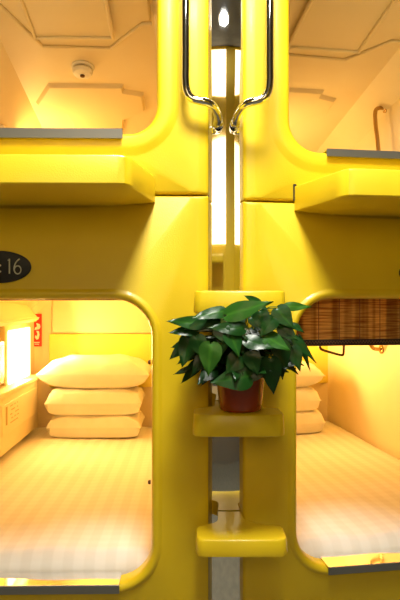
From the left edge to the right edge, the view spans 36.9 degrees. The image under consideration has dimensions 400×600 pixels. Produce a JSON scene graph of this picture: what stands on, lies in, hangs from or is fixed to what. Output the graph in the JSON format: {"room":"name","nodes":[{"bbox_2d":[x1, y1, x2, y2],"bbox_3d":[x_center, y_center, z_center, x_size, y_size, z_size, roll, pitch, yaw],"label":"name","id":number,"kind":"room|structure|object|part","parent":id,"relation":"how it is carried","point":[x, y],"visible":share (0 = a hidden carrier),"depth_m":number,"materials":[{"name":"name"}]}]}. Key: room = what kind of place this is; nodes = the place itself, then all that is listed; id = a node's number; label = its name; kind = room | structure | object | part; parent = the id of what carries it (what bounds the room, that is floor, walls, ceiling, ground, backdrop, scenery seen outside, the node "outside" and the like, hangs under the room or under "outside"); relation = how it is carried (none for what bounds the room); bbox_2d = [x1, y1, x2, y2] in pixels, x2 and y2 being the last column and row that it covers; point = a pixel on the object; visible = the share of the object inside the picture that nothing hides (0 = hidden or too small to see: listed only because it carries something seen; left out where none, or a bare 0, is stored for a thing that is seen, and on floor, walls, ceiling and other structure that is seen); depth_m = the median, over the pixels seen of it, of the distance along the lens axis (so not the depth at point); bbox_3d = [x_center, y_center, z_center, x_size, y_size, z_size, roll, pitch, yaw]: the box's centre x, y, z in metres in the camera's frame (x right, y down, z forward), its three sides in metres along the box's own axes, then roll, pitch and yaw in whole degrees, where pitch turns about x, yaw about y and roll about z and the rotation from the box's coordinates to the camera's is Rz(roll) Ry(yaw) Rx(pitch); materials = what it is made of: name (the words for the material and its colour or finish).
{"room":"capsule hotel","nodes":[
{"label":"capsule hotel","id":0,"kind":"room"},
{"bbox_3d":[0.150,1.350,1.425,4.900,0.100,5.650,0,0,0],"label":"floor","id":1,"kind":"structure","parent":0,"visible":0},
{"bbox_2d":[0,196,208,599],"bbox_3d":[-0.575,0.424,2.938,1.170,1.512,2.153,0,0,-1],"label":"capsule","id":2,"kind":"object","parent":1,"relation":"on","point":[152,259],"visible":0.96,"depth_m":1.90,"materials":[{"name":"yellow plastic"}]},
{"bbox_2d":[1,387,35,437],"bbox_3d":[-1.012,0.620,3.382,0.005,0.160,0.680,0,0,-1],"label":"cabinet","id":3,"kind":"object","parent":2,"relation":"attached to","point":[19,409],"depth_m":3.31,"materials":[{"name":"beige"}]},
{"bbox_2d":[0,302,37,325],"bbox_3d":[-1.066,0.073,3.391,0.095,0.134,0.820,0,0,-1],"label":"hood","id":4,"kind":"object","parent":2,"relation":"attached to","point":[11,313],"depth_m":3.45,"materials":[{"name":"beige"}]},
{"bbox_2d":[8,327,29,384],"bbox_3d":[-1.065,0.320,3.541,0.012,0.300,0.440,0,0,-1],"label":"diffuser","id":5,"kind":"object","parent":2,"relation":"attached to","point":[18,337],"depth_m":3.50,"materials":[{"name":"beige plastic"}]},
{"bbox_3d":[-1.059,0.486,3.371,0.118,0.032,0.840,0,0,-1],"label":"console lid","id":6,"kind":"part","parent":2,"relation":"part of","materials":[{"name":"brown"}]},
{"bbox_2d":[34,314,41,345],"bbox_3d":[-1.081,0.200,3.980,0.062,0.216,0.010,0,0,-1],"label":"safety sign","id":7,"kind":"object","parent":2,"relation":"attached to","point":[38,324],"visible":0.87,"depth_m":3.98,"materials":[{"name":"red plastic"}]},
{"bbox_2d":[0,299,115,299],"bbox_3d":[-0.559,-0.051,1.997,0.816,0.104,0.058,0,0,-1],"label":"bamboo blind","id":8,"kind":"object","parent":2,"relation":"attached to","point":[0,299],"visible":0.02,"depth_m":1.97,"materials":[{"name":"brown"}]},
{"bbox_3d":[-0.558,0.891,1.914,0.608,0.004,0.092,0,0,-1],"label":"sill plate","id":9,"kind":"part","parent":2,"relation":"part of","materials":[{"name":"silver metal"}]},
{"bbox_2d":[0,427,151,574],"bbox_3d":[-0.576,0.885,2.962,1.038,0.106,1.980,0,0,-1],"label":"mattress","id":10,"kind":"object","parent":2,"relation":"in","point":[67,504],"visible":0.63,"depth_m":2.45,"materials":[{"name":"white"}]},
{"bbox_2d":[46,410,144,437],"bbox_3d":[-0.642,0.764,3.769,0.565,0.155,0.340,0,0,-1],"label":"pillow","id":11,"kind":"object","parent":10,"relation":"on","point":[60,426],"visible":0.7,"depth_m":3.61,"materials":[{"name":"fabric"}]},
{"bbox_2d":[44,386,144,414],"bbox_3d":[-0.647,0.619,3.768,0.580,0.170,0.350,0,0,-2],"label":"pillow","id":12,"kind":"object","parent":11,"relation":"on","point":[61,401],"visible":0.74,"depth_m":3.61,"materials":[{"name":"fabric"}]},
{"bbox_2d":[36,354,151,388],"bbox_3d":[-0.642,0.447,3.769,0.675,0.209,0.370,0,0,0],"label":"pillow","id":13,"kind":"object","parent":12,"relation":"on","point":[113,371],"visible":0.98,"depth_m":3.61,"materials":[{"name":"fabric"}]},
{"bbox_3d":[-0.541,0.403,4.000,0.925,0.355,0.030,0,0,-1],"label":"headboard","id":14,"kind":"part","parent":2,"relation":"part of","materials":[{"name":"yellow plastic"}]},
{"bbox_3d":[-0.534,0.082,4.000,0.910,0.283,0.030,0,0,-1],"label":"panel","id":15,"kind":"part","parent":2,"relation":"part of","materials":[{"name":"beige plastic"}]},
{"bbox_2d":[0,0,208,208],"bbox_3d":[-0.573,-0.959,2.800,1.170,1.343,2.420,0,0,-1],"label":"capsule","id":16,"kind":"object","parent":2,"relation":"on","point":[128,133],"visible":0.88,"depth_m":1.91,"materials":[{"name":"yellow plastic"}]},
{"bbox_3d":[-0.564,-1.303,2.425,0.705,0.221,0.810,0,0,-1],"label":"ceiling moulding","id":17,"kind":"part","parent":16,"relation":"part of","materials":[{"name":"brown plastic"}]},
{"bbox_2d":[71,60,93,78],"bbox_3d":[-0.592,-1.158,3.029,0.116,0.076,0.116,0,0,-6],"label":"smoke detector","id":18,"kind":"object","parent":16,"relation":"attached to","point":[81,69],"visible":1,"depth_m":2.99,"materials":[{"name":"beige plastic"}]},
{"bbox_3d":[-0.614,-1.081,3.419,0.610,0.135,0.500,0,0,-1],"label":"ceiling moulding","id":19,"kind":"part","parent":16,"relation":"part of","materials":[{"name":"brown plastic"}]},
{"bbox_2d":[209,0,241,599],"bbox_3d":[0.085,-0.185,2.039,0.110,2.930,0.142,0,0,0],"label":"wall","id":20,"kind":"structure","parent":1,"relation":"on","point":[225,16],"depth_m":1.99,"materials":[{"name":"silver metal"}]},
{"bbox_2d":[181,0,222,127],"bbox_3d":[0.029,-1.020,1.895,0.081,0.907,0.194,0,0,38],"label":"grab rail","id":21,"kind":"object","parent":20,"relation":"attached to","point":[185,72],"visible":1,"depth_m":1.84,"materials":[{"name":"silver metal"}]},
{"bbox_2d":[193,401,283,436],"bbox_3d":[0.114,0.371,1.867,0.272,0.072,0.239,0,0,0],"label":"step","id":22,"kind":"structure","parent":20,"relation":"attached to","point":[212,421],"depth_m":1.75,"materials":[{"name":"yellow plastic"}]},
{"bbox_2d":[167,295,315,412],"bbox_3d":[0.111,0.160,1.764,0.425,0.348,0.290,0,0,-3],"label":"potted plant","id":23,"kind":"object","parent":22,"relation":"on","point":[235,359],"visible":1,"depth_m":1.66,"materials":[{"name":"green plant"}]},
{"bbox_3d":[0.124,0.268,1.828,0.164,0.132,0.164,0,0,0],"label":"pot","id":24,"kind":"part","parent":23,"relation":"part of","materials":[{"name":"brown ceramic"}]},
{"bbox_2d":[194,291,284,312],"bbox_3d":[0.117,0.009,1.867,0.272,0.072,0.239,0,0,0],"label":"step","id":25,"kind":"structure","parent":20,"relation":"attached to","point":[203,300],"depth_m":1.75,"materials":[{"name":"yellow plastic"}]},
{"bbox_2d":[196,511,287,556],"bbox_3d":[0.123,0.729,1.867,0.272,0.058,0.239,0,0,0],"label":"step","id":26,"kind":"structure","parent":20,"relation":"attached to","point":[231,535],"depth_m":1.76,"materials":[{"name":"yellow plastic"}]},
{"bbox_2d":[230,0,273,127],"bbox_3d":[0.145,-1.020,1.896,0.078,0.907,0.189,0,0,-36],"label":"grab rail","id":27,"kind":"object","parent":20,"relation":"attached to","point":[269,4],"visible":1,"depth_m":1.83,"materials":[{"name":"silver metal"}]},
{"bbox_2d":[240,202,399,599],"bbox_3d":[0.556,0.429,3.072,1.170,1.502,2.153,0,0,-9],"label":"capsule","id":28,"kind":"object","parent":1,"relation":"on","point":[312,258],"visible":0.63,"depth_m":1.99,"materials":[{"name":"yellow plastic"}]},
{"bbox_3d":[0.575,0.403,4.150,0.655,0.355,0.030,0,0,-9],"label":"headboard","id":29,"kind":"part","parent":28,"relation":"part of","materials":[{"name":"yellow plastic"}]},
{"bbox_2d":[240,0,399,218],"bbox_3d":[0.578,-0.951,2.935,1.170,1.358,2.420,0,0,-9],"label":"capsule","id":30,"kind":"object","parent":28,"relation":"on","point":[326,137],"visible":0.87,"depth_m":2.52,"materials":[{"name":"yellow plastic"}]},
{"bbox_3d":[0.451,-1.113,3.543,0.610,0.115,0.500,0,0,-9],"label":"ceiling moulding","id":31,"kind":"part","parent":30,"relation":"part of","materials":[{"name":"brown plastic"}]},
{"bbox_3d":[0.639,-1.295,2.565,0.705,0.189,0.810,0,0,-9],"label":"ceiling moulding","id":32,"kind":"part","parent":30,"relation":"part of","materials":[{"name":"brown plastic"}]},
{"bbox_3d":[1.007,-0.897,3.321,0.082,0.379,0.095,0,0,-9],"label":"grab rail","id":33,"kind":"part","parent":30,"relation":"part of","materials":[{"name":"gold metal"}]},
{"bbox_2d":[296,421,399,558],"bbox_3d":[0.552,0.885,3.095,1.038,0.105,1.980,0,0,-9],"label":"mattress","id":34,"kind":"object","parent":28,"relation":"in","point":[348,488],"visible":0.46,"depth_m":2.58,"materials":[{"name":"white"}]},
{"bbox_2d":[296,409,325,433],"bbox_3d":[0.511,0.763,3.866,0.500,0.159,0.340,0,0,-9],"label":"pillow","id":35,"kind":"object","parent":34,"relation":"on","point":[312,421],"visible":0.21,"depth_m":3.73,"materials":[{"name":"fabric"}]},
{"bbox_2d":[296,386,321,410],"bbox_3d":[0.491,0.623,3.863,0.480,0.158,0.340,0,0,-10],"label":"pillow","id":36,"kind":"object","parent":35,"relation":"on","point":[307,398],"visible":0.17,"depth_m":3.74,"materials":[{"name":"fabric"}]},
{"bbox_2d":[296,361,324,387],"bbox_3d":[0.501,0.469,3.865,0.500,0.186,0.360,0,0,-11],"label":"pillow","id":37,"kind":"object","parent":36,"relation":"on","point":[304,378],"visible":0.2,"depth_m":3.73,"materials":[{"name":"fabric"}]},
{"bbox_2d":[296,299,399,345],"bbox_3d":[0.703,0.028,2.142,0.816,0.262,0.058,0,0,-9],"label":"bamboo blind","id":38,"kind":"object","parent":28,"relation":"attached to","point":[328,322],"visible":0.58,"depth_m":2.09,"materials":[{"name":"brown wood"}]},
{"bbox_3d":[0.706,0.878,2.059,0.590,0.004,0.092,0,0,-9],"label":"sill plate","id":39,"kind":"part","parent":28,"relation":"part of","materials":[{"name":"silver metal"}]},
{"bbox_3d":[0.988,0.115,3.439,0.082,0.354,0.095,0,0,-9],"label":"grab rail","id":40,"kind":"part","parent":28,"relation":"part of","materials":[{"name":"gold metal"}]}
]}

